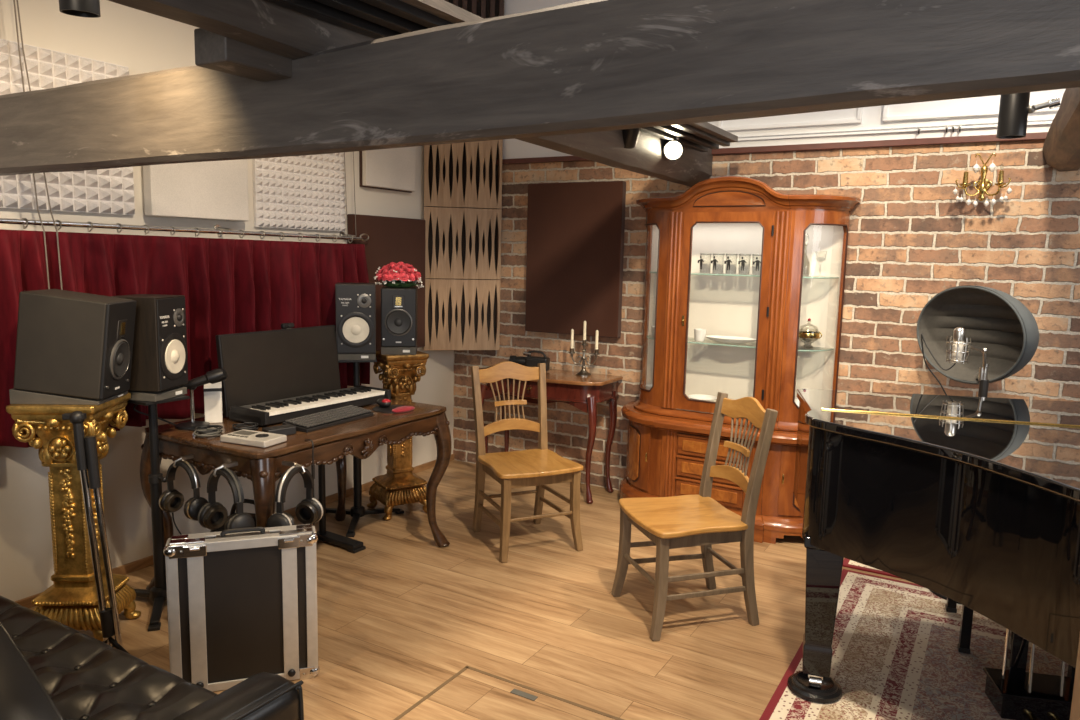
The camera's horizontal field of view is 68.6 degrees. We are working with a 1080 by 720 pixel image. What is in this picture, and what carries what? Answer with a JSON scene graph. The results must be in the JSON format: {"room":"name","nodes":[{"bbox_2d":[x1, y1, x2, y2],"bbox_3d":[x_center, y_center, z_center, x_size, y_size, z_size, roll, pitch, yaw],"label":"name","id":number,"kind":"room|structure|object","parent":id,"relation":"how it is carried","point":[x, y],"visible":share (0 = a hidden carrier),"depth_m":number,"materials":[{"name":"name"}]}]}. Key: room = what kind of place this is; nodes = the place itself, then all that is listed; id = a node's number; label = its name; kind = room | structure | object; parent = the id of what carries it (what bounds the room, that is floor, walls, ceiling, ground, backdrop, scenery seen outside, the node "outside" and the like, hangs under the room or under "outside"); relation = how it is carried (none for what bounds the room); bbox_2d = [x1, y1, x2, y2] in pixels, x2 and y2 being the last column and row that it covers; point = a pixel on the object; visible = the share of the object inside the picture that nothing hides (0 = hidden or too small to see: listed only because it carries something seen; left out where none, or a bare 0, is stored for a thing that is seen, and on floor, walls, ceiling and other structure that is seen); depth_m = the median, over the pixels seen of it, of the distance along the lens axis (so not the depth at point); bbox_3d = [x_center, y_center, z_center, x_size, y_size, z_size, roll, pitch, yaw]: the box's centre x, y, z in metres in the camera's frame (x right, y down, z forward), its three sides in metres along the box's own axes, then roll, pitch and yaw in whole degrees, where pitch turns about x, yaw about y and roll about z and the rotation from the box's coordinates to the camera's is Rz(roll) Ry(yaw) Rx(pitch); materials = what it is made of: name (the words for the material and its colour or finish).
{"room":"studio","nodes":[
{"label":"studio","id":0,"kind":"room"},
{"bbox_2d":[0,0,453,601],"bbox_3d":[-2.583,-0.603,2.589,0.120,3.500,7.500,6,9,30],"label":"wall","id":1,"kind":"structure","parent":0,"point":[140,41],"depth_m":3.69,"materials":[{"name":"beige paint"}]},
{"bbox_2d":[0,38,134,214],"bbox_3d":[-2.172,-0.925,3.051,0.066,0.655,1.275,6,9,30],"label":"panel","id":2,"kind":"object","parent":1,"relation":"attached to","point":[105,191],"visible":0.38,"depth_m":3.32,"materials":[{"name":"plastic"}]},
{"bbox_2d":[0,218,368,242],"bbox_3d":[-1.821,-0.610,3.643,0.131,0.082,2.880,6,9,30],"label":"curtain rod","id":3,"kind":"object","parent":1,"relation":"attached to","point":[218,229],"visible":1,"depth_m":3.72,"materials":[{"name":"silver metal"}]},
{"bbox_2d":[0,229,369,447],"bbox_3d":[-1.780,-0.145,3.655,0.157,0.866,2.747,6,9,30],"label":"curtain","id":4,"kind":"object","parent":3,"relation":"hanging from","point":[229,286],"visible":0.48,"depth_m":3.80,"materials":[{"name":"red fabric"}]},
{"bbox_2d":[143,159,248,220],"bbox_3d":[-1.678,-0.995,3.869,0.078,0.600,0.545,6,9,30],"label":"acoustic panel","id":5,"kind":"object","parent":1,"relation":"attached to","point":[214,190],"visible":0.48,"depth_m":3.85,"materials":[{"name":"white fabric"}]},
{"bbox_2d":[15,454,454,607],"bbox_3d":[-2.562,1.115,2.782,0.016,0.046,7.500,6,9,30],"label":"baseboard","id":6,"kind":"structure","parent":1,"relation":"attached to","point":[139,564],"depth_m":3.86,"materials":[{"name":"brown wood"}]},
{"bbox_2d":[252,152,345,230],"bbox_3d":[-1.337,-1.070,4.467,0.053,0.655,0.655,6,9,30],"label":"panel","id":7,"kind":"object","parent":1,"relation":"attached to","point":[307,192],"visible":0.63,"depth_m":4.46,"materials":[{"name":"plastic"}]},
{"bbox_2d":[347,214,424,350],"bbox_3d":[-0.987,-0.490,5.156,0.063,0.870,0.690,6,9,30],"label":"acoustic panel","id":8,"kind":"object","parent":1,"relation":"attached to","point":[391,239],"visible":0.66,"depth_m":5.10,"materials":[{"name":"brown fabric"}]},
{"bbox_2d":[359,146,414,192],"bbox_3d":[-0.965,-1.406,5.045,0.056,0.630,0.475,6,9,30],"label":"acoustic panel","id":9,"kind":"object","parent":1,"relation":"attached to","point":[393,169],"visible":0.44,"depth_m":5.03,"materials":[{"name":"white fabric"}]},
{"bbox_2d":[0,0,1079,175],"bbox_3d":[0.189,-0.622,1.639,5.600,0.315,0.116,6,9,30],"label":"ceiling beam","id":10,"kind":"structure","parent":1,"relation":"attached to","point":[585,66],"depth_m":1.66,"materials":[{"name":"wood"}]},
{"bbox_2d":[194,28,291,81],"bbox_3d":[-0.744,-0.771,1.998,0.118,0.088,0.210,6,9,30],"label":"beam","id":11,"kind":"structure","parent":10,"relation":"attached to","point":[213,51],"depth_m":1.94,"materials":[{"name":"wood"}]},
{"bbox_2d":[29,460,914,719],"bbox_3d":[-0.163,1.427,1.387,6.000,0.100,7.900,6,9,30],"label":"floor","id":12,"kind":"structure","parent":0,"point":[399,616],"depth_m":3.38,"materials":[{"name":"brown wood"}]},
{"bbox_2d":[6,392,140,641],"bbox_3d":[-1.823,0.627,3.125,0.323,0.962,0.320,1,8,-3],"label":"pedestal","id":13,"kind":"object","parent":12,"relation":"on","point":[71,601],"visible":0.73,"depth_m":3.05,"materials":[{"name":"paint"}]},
{"bbox_2d":[9,388,127,404],"bbox_3d":[-1.810,0.123,3.058,0.322,0.056,0.240,1,8,-3],"label":"pad","id":14,"kind":"object","parent":13,"relation":"on","point":[17,396],"visible":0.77,"depth_m":2.94,"materials":[{"name":"grey plastic"}]},
{"bbox_2d":[14,289,136,399],"bbox_3d":[-1.771,-0.066,3.029,0.361,0.398,0.230,1,8,-3],"label":"loudspeaker","id":15,"kind":"object","parent":14,"relation":"on","point":[69,343],"visible":1,"depth_m":2.92,"materials":[{"name":"black plastic"}]},
{"bbox_2d":[62,411,128,653],"bbox_3d":[-1.624,0.660,2.903,0.186,0.957,0.162,8,10,41],"label":"microphone stand","id":16,"kind":"object","parent":12,"relation":"on","point":[85,447],"visible":0.91,"depth_m":2.91,"materials":[{"name":"black metal"}]},
{"bbox_2d":[0,596,303,719],"bbox_3d":[-1.623,0.782,2.110,1.946,0.924,0.818,6,9,30],"label":"sofa","id":17,"kind":"object","parent":12,"relation":"on","point":[50,670],"visible":1,"depth_m":1.96,"materials":[{"name":"black leather"}]},
{"bbox_2d":[127,395,189,630],"bbox_3d":[-1.657,0.608,3.421,0.467,0.922,0.392,6,9,30],"label":"speaker stand","id":18,"kind":"object","parent":12,"relation":"on","point":[157,593],"visible":0.66,"depth_m":3.38,"materials":[{"name":"black metal"}]},
{"bbox_2d":[126,386,186,401],"bbox_3d":[-1.633,0.135,3.333,0.192,0.040,0.200,3,8,12],"label":"pad","id":19,"kind":"object","parent":18,"relation":"on","point":[149,396],"visible":0.64,"depth_m":3.25,"materials":[{"name":"grey plastic"}]},
{"bbox_2d":[111,294,187,391],"bbox_3d":[-1.619,-0.076,3.304,0.220,0.382,0.215,2,8,6],"label":"loudspeaker","id":20,"kind":"object","parent":19,"relation":"on","point":[160,353],"visible":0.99,"depth_m":3.22,"materials":[{"name":"black wood"}]},
{"bbox_2d":[210,499,255,531],"bbox_3d":[-1.329,0.841,3.628,0.380,0.420,0.240,4,8,18],"label":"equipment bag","id":21,"kind":"object","parent":12,"relation":"on","point":[250,501],"visible":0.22,"depth_m":3.60,"materials":[{"name":"black fabric"}]},
{"bbox_2d":[163,524,319,691],"bbox_3d":[-1.053,0.878,2.828,0.506,0.575,0.131,-1,8,-19],"label":"flight case","id":22,"kind":"object","parent":12,"relation":"on","point":[242,602],"visible":0.87,"depth_m":2.79,"materials":[{"name":"metal"}]},
{"bbox_2d":[140,399,450,589],"bbox_3d":[-1.126,0.635,3.860,0.829,0.779,1.241,6,9,30],"label":"writing desk","id":23,"kind":"object","parent":12,"relation":"on","point":[360,438],"depth_m":3.49,"materials":[{"name":"brown wood"}]},
{"bbox_2d":[133,368,227,430],"bbox_3d":[-1.586,0.167,3.527,0.389,0.270,0.152,2,8,5],"label":"desk microphone","id":24,"kind":"object","parent":23,"relation":"on","point":[216,375],"visible":0.66,"depth_m":3.49,"materials":[{"name":"black metal"}]},
{"bbox_2d":[205,368,227,383],"bbox_3d":[-1.435,0.071,3.511,0.090,0.070,0.067,0,8,-10],"label":"grille","id":25,"kind":"object","parent":24,"relation":"attached to","point":[216,375],"depth_m":3.49,"materials":[{"name":"black metal"}]},
{"bbox_2d":[159,454,207,534],"bbox_3d":[-1.476,0.585,3.282,0.242,0.377,0.098,6,9,32],"label":"headphones","id":26,"kind":"object","parent":23,"relation":"hanging from","point":[171,500],"visible":0.92,"depth_m":3.26,"materials":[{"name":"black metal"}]},
{"bbox_2d":[159,489,183,512],"bbox_3d":[-1.549,0.591,3.330,0.070,0.098,0.098,6,9,30],"label":"ear cup","id":27,"kind":"object","parent":26,"relation":"on","point":[171,500],"depth_m":3.31,"materials":[{"name":"black leather"}]},
{"bbox_2d":[184,497,207,520],"bbox_3d":[-1.405,0.607,3.238,0.070,0.098,0.098,6,9,30],"label":"ear cup","id":28,"kind":"object","parent":26,"relation":"on","point":[192,507],"depth_m":3.21,"materials":[{"name":"black leather"}]},
{"bbox_2d":[204,381,222,422],"bbox_3d":[-1.506,0.191,3.651,0.077,0.190,0.077,-2,8,-21],"label":"box","id":29,"kind":"object","parent":23,"relation":"on","point":[212,392],"visible":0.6,"depth_m":3.62,"materials":[{"name":"white plastic"}]},
{"bbox_2d":[198,461,254,531],"bbox_3d":[-1.247,0.623,3.144,0.276,0.431,0.112,7,10,38],"label":"headphones","id":30,"kind":"object","parent":23,"relation":"hanging from","point":[212,515],"visible":0.73,"depth_m":3.13,"materials":[{"name":"black plastic"}]},
{"bbox_2d":[198,502,227,529],"bbox_3d":[-1.323,0.629,3.208,0.083,0.112,0.111,6,9,30],"label":"ear cup","id":31,"kind":"object","parent":30,"relation":"on","point":[212,515],"depth_m":3.18,"materials":[{"name":"black leather"}]},
{"bbox_2d":[224,512,254,529],"bbox_3d":[-1.172,0.649,3.084,0.083,0.112,0.111,6,9,30],"label":"ear cup","id":32,"kind":"object","parent":30,"relation":"on","point":[238,519],"depth_m":3.06,"materials":[{"name":"black leather"}]},
{"bbox_2d":[220,429,286,447],"bbox_3d":[-1.190,0.324,3.290,0.235,0.032,0.135,4,8,22],"label":"recorder","id":33,"kind":"object","parent":23,"relation":"on","point":[243,437],"visible":1,"depth_m":3.25,"materials":[{"name":"white plastic"}]},
{"bbox_2d":[215,325,340,416],"bbox_3d":[-1.333,0.039,4.050,0.160,0.394,0.745,6,9,30],"label":"computer monitor","id":34,"kind":"object","parent":23,"relation":"on","point":[270,365],"visible":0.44,"depth_m":3.98,"materials":[{"name":"black plastic"}]},
{"bbox_2d":[281,323,293,328],"bbox_3d":[-1.299,-0.172,4.063,0.045,0.036,0.075,6,9,30],"label":"webcam","id":35,"kind":"object","parent":34,"relation":"on","point":[283,325],"visible":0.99,"depth_m":4.05,"materials":[{"name":"black plastic"}]},
{"bbox_2d":[262,424,295,435],"bbox_3d":[-1.163,0.308,3.410,0.216,0.036,0.106,-2,8,-21],"label":"power adapter","id":36,"kind":"object","parent":23,"relation":"on","point":[287,429],"visible":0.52,"depth_m":3.41,"materials":[{"name":"black plastic"}]},
{"bbox_2d":[266,461,322,527],"bbox_3d":[-0.986,0.623,3.193,0.112,0.431,0.276,3,8,16],"label":"headphones","id":37,"kind":"object","parent":23,"relation":"hanging from","point":[309,510],"visible":0.84,"depth_m":3.17,"materials":[{"name":"black plastic"}]},
{"bbox_2d":[266,512,295,527],"bbox_3d":[-1.013,0.650,3.102,0.113,0.112,0.087,6,9,30],"label":"ear cup","id":38,"kind":"object","parent":37,"relation":"on","point":[278,519],"depth_m":3.07,"materials":[{"name":"black leather"}]},
{"bbox_2d":[295,498,322,523],"bbox_3d":[-0.960,0.626,3.288,0.113,0.112,0.087,6,9,30],"label":"ear cup","id":39,"kind":"object","parent":37,"relation":"on","point":[310,510],"depth_m":3.27,"materials":[{"name":"black leather"}]},
{"bbox_2d":[305,439,314,525],"bbox_3d":[-0.971,0.705,3.361,0.061,0.752,0.015,8,10,43],"label":"hanging cable","id":40,"kind":"object","parent":23,"relation":"hanging from","point":[313,464],"visible":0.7,"depth_m":3.31,"materials":[{"name":"black plastic"}]},
{"bbox_2d":[229,385,390,425],"bbox_3d":[-1.118,0.214,3.937,0.265,0.070,0.800,6,9,33],"label":"keyboard","id":41,"kind":"object","parent":23,"relation":"on","point":[276,411],"visible":0.99,"depth_m":3.80,"materials":[{"name":"black plastic"}]},
{"bbox_2d":[282,405,373,432],"bbox_3d":[-0.983,0.271,3.705,0.150,0.040,0.450,5,9,27],"label":"keyboard","id":42,"kind":"object","parent":23,"relation":"on","point":[333,417],"visible":1,"depth_m":3.65,"materials":[{"name":"black plastic"}]},
{"bbox_2d":[373,405,414,412],"bbox_3d":[-0.747,0.242,4.034,0.210,0.028,0.200,7,9,35],"label":"mouse pad","id":43,"kind":"object","parent":23,"relation":"on","point":[392,408],"visible":0.96,"depth_m":3.98,"materials":[{"name":"black plastic"}]},
{"bbox_2d":[376,398,390,406],"bbox_3d":[-0.802,0.218,4.065,0.064,0.045,0.110,-5,10,-39],"label":"mouse","id":44,"kind":"object","parent":43,"relation":"on","point":[383,402],"visible":1,"depth_m":4.03,"materials":[{"name":"black plastic"}]},
{"bbox_2d":[316,464,365,552],"bbox_3d":[-1.065,0.709,4.171,0.325,0.550,0.082,6,9,33],"label":"stand","id":45,"kind":"object","parent":12,"relation":"on","point":[353,546],"visible":0.86,"depth_m":4.21,"materials":[{"name":"black metal"}]},
{"bbox_2d":[326,359,403,536],"bbox_3d":[-1.016,0.465,4.497,0.502,0.950,0.479,-1,8,-14],"label":"speaker stand","id":46,"kind":"object","parent":12,"relation":"on","point":[356,511],"visible":0.59,"depth_m":4.54,"materials":[{"name":"black metal"}]},
{"bbox_2d":[338,354,375,359],"bbox_3d":[-1.036,-0.029,4.466,0.210,0.036,0.192,0,8,-12],"label":"pad","id":47,"kind":"object","parent":46,"relation":"on","point":[340,356],"visible":0.68,"depth_m":4.38,"materials":[{"name":"grey plastic"}]},
{"bbox_2d":[335,283,375,353],"bbox_3d":[-1.029,-0.236,4.430,0.215,0.382,0.220,0,8,-12],"label":"loudspeaker","id":48,"kind":"object","parent":47,"relation":"on","point":[355,303],"visible":1,"depth_m":4.33,"materials":[{"name":"black wood"}]},
{"bbox_2d":[367,350,428,520],"bbox_3d":[-0.838,0.434,4.726,0.318,0.966,0.316,-4,9,-32],"label":"pedestal","id":49,"kind":"object","parent":12,"relation":"on","point":[399,485],"visible":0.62,"depth_m":4.65,"materials":[{"name":"metal"}]},
{"bbox_2d":[381,345,416,354],"bbox_3d":[-0.827,-0.066,4.659,0.200,0.044,0.232,0,8,-7],"label":"pad","id":50,"kind":"object","parent":49,"relation":"on","point":[384,350],"visible":0.82,"depth_m":4.55,"materials":[{"name":"grey plastic"}]},
{"bbox_2d":[381,287,416,346],"bbox_3d":[-0.821,-0.255,4.623,0.200,0.335,0.244,0,8,-7],"label":"loudspeaker","id":51,"kind":"object","parent":50,"relation":"on","point":[398,305],"visible":1,"depth_m":4.51,"materials":[{"name":"black plastic"}]},
{"bbox_2d":[374,262,423,288],"bbox_3d":[-0.822,-0.493,4.592,0.287,0.156,0.208,1,8,-1],"label":"bouquet","id":52,"kind":"object","parent":51,"relation":"on","point":[395,280],"visible":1,"depth_m":4.54,"materials":[{"name":"red plant"}]},
{"bbox_2d":[393,666,623,719],"bbox_3d":[-0.125,1.231,2.477,0.799,0.003,0.754,6,9,30],"label":"floor hatch","id":53,"kind":"object","parent":12,"relation":"on","point":[514,691],"visible":1,"depth_m":2.81,"materials":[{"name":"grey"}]},
{"bbox_2d":[470,361,583,562],"bbox_3d":[-0.079,0.515,4.272,0.489,0.957,0.564,-2,8,-25],"label":"dining chair","id":54,"kind":"object","parent":12,"relation":"on","point":[540,467],"visible":1,"depth_m":4.32,"materials":[{"name":"wood"}]},
{"bbox_2d":[480,366,622,503],"bbox_3d":[0.026,0.472,5.276,0.930,0.775,0.428,6,9,30],"label":"console table","id":55,"kind":"object","parent":12,"relation":"on","point":[583,393],"visible":0.63,"depth_m":5.04,"materials":[{"name":"brown wood"}]},
{"bbox_2d":[509,351,549,370],"bbox_3d":[-0.073,0.001,5.306,0.270,0.134,0.092,4,8,19],"label":"video camera","id":56,"kind":"object","parent":55,"relation":"on","point":[529,361],"visible":0.82,"depth_m":5.28,"materials":[{"name":"black plastic"}]},
{"bbox_2d":[568,340,599,376],"bbox_3d":[0.287,-0.015,5.161,0.207,0.233,0.104,3,8,10],"label":"candelabra","id":57,"kind":"object","parent":55,"relation":"on","point":[583,372],"visible":1,"depth_m":5.15,"materials":[{"name":"silver metal"}]},
{"bbox_2d":[568,348,574,356],"bbox_3d":[0.208,-0.050,5.171,0.046,0.056,0.046,3,8,10],"label":"candle cup","id":58,"kind":"object","parent":57,"relation":"on","point":[571,352],"depth_m":5.16,"materials":[{"name":"silver metal"}]},
{"bbox_2d":[570,328,573,347],"bbox_3d":[0.210,-0.141,5.159,0.021,0.142,0.021,3,8,10],"label":"candle","id":59,"kind":"object","parent":57,"relation":"on","point":[572,330],"visible":1,"depth_m":5.15,"materials":[{"name":"wax"}]},
{"bbox_2d":[583,321,585,339],"bbox_3d":[0.290,-0.194,5.137,0.021,0.142,0.021,3,8,10],"label":"candle","id":60,"kind":"object","parent":57,"relation":"on","point":[584,324],"visible":1,"depth_m":5.13,"materials":[{"name":"wax"}]},
{"bbox_2d":[581,340,587,348],"bbox_3d":[0.288,-0.103,5.149,0.046,0.056,0.046,3,8,10],"label":"candle cup","id":61,"kind":"object","parent":57,"relation":"on","point":[584,344],"depth_m":5.14,"materials":[{"name":"silver metal"}]},
{"bbox_2d":[593,349,599,357],"bbox_3d":[0.367,-0.042,5.142,0.046,0.056,0.046,3,8,10],"label":"candle cup","id":62,"kind":"object","parent":57,"relation":"on","point":[596,353],"depth_m":5.13,"materials":[{"name":"silver metal"}]},
{"bbox_2d":[595,330,598,348],"bbox_3d":[0.369,-0.133,5.130,0.021,0.142,0.021,3,8,10],"label":"candle","id":63,"kind":"object","parent":57,"relation":"on","point":[597,331],"visible":1,"depth_m":5.12,"materials":[{"name":"wax"}]},
{"bbox_2d":[611,392,777,640],"bbox_3d":[0.658,0.640,3.456,0.564,0.957,0.489,-1,8,-16],"label":"dining chair","id":64,"kind":"object","parent":12,"relation":"on","point":[682,521],"visible":1,"depth_m":3.37,"materials":[{"name":"wood"}]},
{"bbox_2d":[619,176,860,543],"bbox_3d":[1.074,-0.032,4.585,1.388,2.003,0.453,6,9,30],"label":"china cabinet","id":65,"kind":"object","parent":12,"relation":"on","point":[801,240],"visible":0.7,"depth_m":4.54,"materials":[{"name":"brown wood"}]},
{"bbox_2d":[694,329,705,340],"bbox_3d":[0.950,-0.148,4.702,0.072,0.070,0.072,6,9,30],"label":"porcelain cup","id":66,"kind":"object","parent":65,"relation":"on","point":[699,334],"visible":1,"depth_m":4.67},
{"bbox_2d":[688,394,716,401],"bbox_3d":[0.972,0.250,4.748,0.176,0.060,0.176,6,9,30],"label":"porcelain bowl","id":67,"kind":"object","parent":65,"relation":"on","point":[702,397],"visible":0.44,"depth_m":4.80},
{"bbox_2d":[698,254,711,268],"bbox_3d":[0.974,-0.571,4.666,0.072,0.118,0.070,-5,10,-38],"label":"drinking glass","id":68,"kind":"object","parent":65,"relation":"on","point":[700,260],"visible":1,"depth_m":4.64,"materials":[{"name":"white"}]},
{"bbox_2d":[711,254,724,269],"bbox_3d":[1.041,-0.564,4.627,0.070,0.118,0.072,8,10,43],"label":"drinking glass","id":69,"kind":"object","parent":65,"relation":"on","point":[714,260],"visible":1,"depth_m":4.60,"materials":[{"name":"white"}]},
{"bbox_2d":[724,254,731,269],"bbox_3d":[1.108,-0.557,4.588,0.070,0.118,0.072,6,9,34],"label":"drinking glass","id":70,"kind":"object","parent":65,"relation":"on","point":[728,261],"visible":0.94,"depth_m":4.56,"materials":[{"name":"white"}]},
{"bbox_2d":[706,335,755,343],"bbox_3d":[1.121,-0.117,4.651,0.320,0.030,0.160,6,9,30],"label":"serving plate","id":71,"kind":"object","parent":65,"relation":"on","point":[724,339],"visible":0.99,"depth_m":4.62,"materials":[{"name":"white ceramic"}]},
{"bbox_2d":[738,257,746,270],"bbox_3d":[1.174,-0.550,4.548,0.070,0.118,0.072,5,8,26],"label":"drinking glass","id":72,"kind":"object","parent":65,"relation":"on","point":[742,262],"visible":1,"depth_m":4.52,"materials":[{"name":"white"}]},
{"bbox_2d":[753,255,760,270],"bbox_3d":[1.241,-0.544,4.510,0.070,0.118,0.072,4,8,17],"label":"drinking glass","id":73,"kind":"object","parent":65,"relation":"on","point":[756,261],"visible":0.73,"depth_m":4.48,"materials":[{"name":"white"}]},
{"bbox_2d":[799,318,821,338],"bbox_3d":[1.509,-0.151,4.450,0.123,0.167,0.123,-1,8,-14],"label":"glass jar","id":74,"kind":"object","parent":65,"relation":"on","point":[802,334],"visible":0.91,"depth_m":4.41,"materials":[{"name":"gold glass"}]},
{"bbox_2d":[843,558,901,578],"bbox_3d":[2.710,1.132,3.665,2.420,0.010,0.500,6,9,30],"label":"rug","id":75,"kind":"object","parent":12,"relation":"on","point":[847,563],"visible":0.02,"depth_m":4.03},
{"bbox_2d":[759,569,1067,719],"bbox_3d":[2.059,1.267,2.536,2.420,0.010,2.020,6,9,30],"label":"rug","id":76,"kind":"object","parent":12,"relation":"on","point":[896,655],"visible":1,"depth_m":3.09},
{"bbox_2d":[787,671,841,702],"bbox_3d":[0.994,1.177,2.866,0.190,0.036,0.190,6,9,30],"label":"cup","id":77,"kind":"object","parent":76,"relation":"on","point":[830,691],"visible":0.77,"depth_m":2.82,"materials":[{"name":"plastic"}]},
{"bbox_2d":[793,389,1079,719],"bbox_3d":[1.865,0.733,2.562,2.210,0.997,2.275,6,9,30],"label":"grand piano","id":78,"kind":"object","parent":76,"relation":"on","point":[973,502],"visible":1,"depth_m":2.46,"materials":[{"name":"paint"}]},
{"bbox_2d":[930,380,988,603],"bbox_3d":[2.014,0.595,3.676,0.310,1.020,0.310,6,9,30],"label":"boom stand","id":79,"kind":"object","parent":76,"relation":"on","point":[983,384],"visible":0.15,"depth_m":3.60,"materials":[{"name":"black metal"}]},
{"bbox_2d":[921,327,988,394],"bbox_3d":[1.886,0.062,3.591,0.292,0.427,0.133,3,8,12],"label":"microphone","id":80,"kind":"object","parent":79,"relation":"attached to","point":[958,344],"visible":0.98,"depth_m":3.56,"materials":[{"name":"silver metal"}]},
{"bbox_2d":[953,327,965,341],"bbox_3d":[1.882,-0.116,3.553,0.047,0.063,0.047,6,9,30],"label":"grille","id":81,"kind":"object","parent":80,"relation":"attached to","point":[959,332],"depth_m":3.54,"materials":[{"name":"silver metal"}]},
{"bbox_2d":[916,285,1038,384],"bbox_3d":[2.139,-0.120,3.802,0.330,0.471,0.602,0,8,-9],"label":"filter","id":82,"kind":"object","parent":79,"relation":"attached to","point":[994,320],"visible":0.96,"depth_m":3.90,"materials":[{"name":"grey fabric"}]},
{"bbox_2d":[945,597,973,653],"bbox_3d":[2.114,0.920,3.205,0.762,0.505,0.440,4,8,20],"label":"piano bench","id":83,"kind":"object","parent":76,"relation":"on","point":[963,646],"visible":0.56,"depth_m":3.15,"materials":[{"name":"black wood"}]},
{"bbox_2d":[1070,637,1079,719],"bbox_3d":[0.986,0.488,1.315,0.138,1.830,0.134,6,9,30],"label":"wooden column","id":84,"kind":"structure","parent":12,"relation":"on","point":[1075,706],"depth_m":1.38,"materials":[{"name":"brown wood"}]},
{"bbox_2d":[453,0,1079,489],"bbox_3d":[1.819,-0.747,4.405,5.600,3.500,0.120,6,9,30],"label":"wall","id":85,"kind":"structure","parent":0,"point":[910,240],"depth_m":4.33,"materials":[{"name":"brick"}]},
{"bbox_2d":[108,0,712,186],"bbox_3d":[-0.319,-0.937,2.544,0.199,0.327,5.202,6,9,29],"label":"cross beam","id":86,"kind":"structure","parent":85,"relation":"attached to","point":[261,24],"depth_m":2.01,"materials":[{"name":"wood"}]},
{"bbox_2d":[59,0,100,17],"bbox_3d":[-1.035,-0.924,1.846,0.094,0.156,0.451,-6,10,-42],"label":"spotlight","id":87,"kind":"object","parent":86,"relation":"attached to","point":[80,8],"visible":1,"depth_m":1.97,"materials":[{"name":"black metal"}]},
{"bbox_2d":[265,0,737,151],"bbox_3d":[-0.226,-0.936,2.342,0.215,0.095,4.750,6,9,30],"label":"ceiling light","id":88,"kind":"object","parent":86,"relation":"attached to","point":[376,19],"visible":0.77,"depth_m":2.09,"materials":[{"name":"black metal"}]},
{"bbox_2d":[622,128,640,148],"bbox_3d":[0.418,-1.042,3.565,0.112,0.176,0.139,-1,8,-15],"label":"spotlight","id":89,"kind":"object","parent":88,"relation":"attached to","point":[630,136],"visible":0.41,"depth_m":3.54,"materials":[{"name":"black metal"}]},
{"bbox_2d":[663,136,683,160],"bbox_3d":[0.679,-1.094,4.036,0.104,0.164,0.140,2,8,7],"label":"spotlight","id":90,"kind":"object","parent":88,"relation":"attached to","point":[673,150],"visible":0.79,"depth_m":3.99,"materials":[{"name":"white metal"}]},
{"bbox_2d":[423,139,502,349],"bbox_3d":[-0.542,-0.806,5.521,0.535,1.475,0.089,0,8,-11],"label":"acoustic panel","id":91,"kind":"object","parent":85,"relation":"in","point":[463,181],"visible":0.93,"depth_m":5.49,"materials":[{"name":"brown wood"}]},
{"bbox_2d":[445,0,503,18],"bbox_3d":[-0.510,-2.183,5.329,0.535,0.800,0.063,0,8,-11],"label":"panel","id":92,"kind":"object","parent":85,"relation":"attached to","point":[485,9],"visible":0.02,"depth_m":5.31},
{"bbox_2d":[525,181,625,337],"bbox_3d":[0.224,-0.669,5.260,0.705,1.000,0.062,6,9,30],"label":"acoustic panel","id":93,"kind":"object","parent":85,"relation":"attached to","point":[575,230],"visible":0.97,"depth_m":5.22,"materials":[{"name":"brown fabric"}]},
{"bbox_2d":[496,132,1047,164],"bbox_3d":[1.791,-1.168,4.287,5.600,0.034,0.030,6,9,30],"label":"trim","id":94,"kind":"structure","parent":85,"relation":"attached to","point":[1039,135],"depth_m":4.34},
{"bbox_2d":[717,107,862,130],"bbox_3d":[1.411,-1.652,4.467,0.802,0.662,0.030,6,9,30],"label":"trim","id":95,"kind":"structure","parent":85,"relation":"attached to","point":[858,120],"depth_m":4.47,"materials":[{"name":"white paint"}]},
{"bbox_2d":[738,118,1053,140],"bbox_3d":[1.971,-1.221,4.187,4.200,0.026,0.020,6,9,30],"label":"trim","id":96,"kind":"structure","parent":85,"relation":"attached to","point":[1048,122],"depth_m":4.26,"materials":[{"name":"white paint"}]},
{"bbox_2d":[882,105,1058,121],"bbox_3d":[2.327,-1.561,3.932,1.112,0.662,0.030,6,9,30],"label":"trim","id":97,"kind":"structure","parent":85,"relation":"attached to","point":[885,107],"depth_m":4.09,"materials":[{"name":"white paint"}]},
{"bbox_2d":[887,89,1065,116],"bbox_3d":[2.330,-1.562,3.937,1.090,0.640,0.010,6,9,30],"label":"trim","id":98,"kind":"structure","parent":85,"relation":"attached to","point":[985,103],"depth_m":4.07,"materials":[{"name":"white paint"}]},
{"bbox_2d":[953,153,1011,206],"bbox_3d":[2.231,-0.905,3.986,0.262,0.268,0.119,6,9,30],"label":"wall sconce","id":99,"kind":"object","parent":85,"relation":"attached to","point":[983,184],"visible":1,"depth_m":3.98,"materials":[{"name":"gold metal"}]},
{"bbox_2d":[1042,87,1079,171],"bbox_3d":[1.860,-0.926,2.589,0.291,0.325,2.913,5,9,28],"label":"log beam","id":100,"kind":"structure","parent":85,"relation":"attached to","point":[1061,147],"depth_m":3.14,"materials":[{"name":"wood"}]},
{"bbox_2d":[996,92,1059,138],"bbox_3d":[1.597,-0.808,2.587,0.171,0.151,0.085,6,9,30],"label":"spotlight","id":101,"kind":"object","parent":100,"relation":"attached to","point":[1014,109],"visible":0.81,"depth_m":2.58,"materials":[{"name":"black metal"}]},
{"bbox_3d":[-0.084,-2.141,0.913,5.800,0.100,7.700,6,9,30],"label":"ceiling","id":102,"kind":"structure","parent":0,"visible":0},
{"bbox_2d":[13,0,62,289],"bbox_3d":[-1.999,-1.311,3.076,0.045,2.200,0.148,8,10,41],"label":"string","id":103,"kind":"object","parent":102,"relation":"hanging from","point":[13,0],"visible":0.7,"depth_m":3.17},
{"bbox_2d":[344,152,355,241],"bbox_3d":[-1.121,-1.647,4.617,0.029,1.900,0.094,6,9,30],"label":"string","id":104,"kind":"object","parent":102,"relation":"hanging from","point":[344,152],"visible":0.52,"depth_m":4.71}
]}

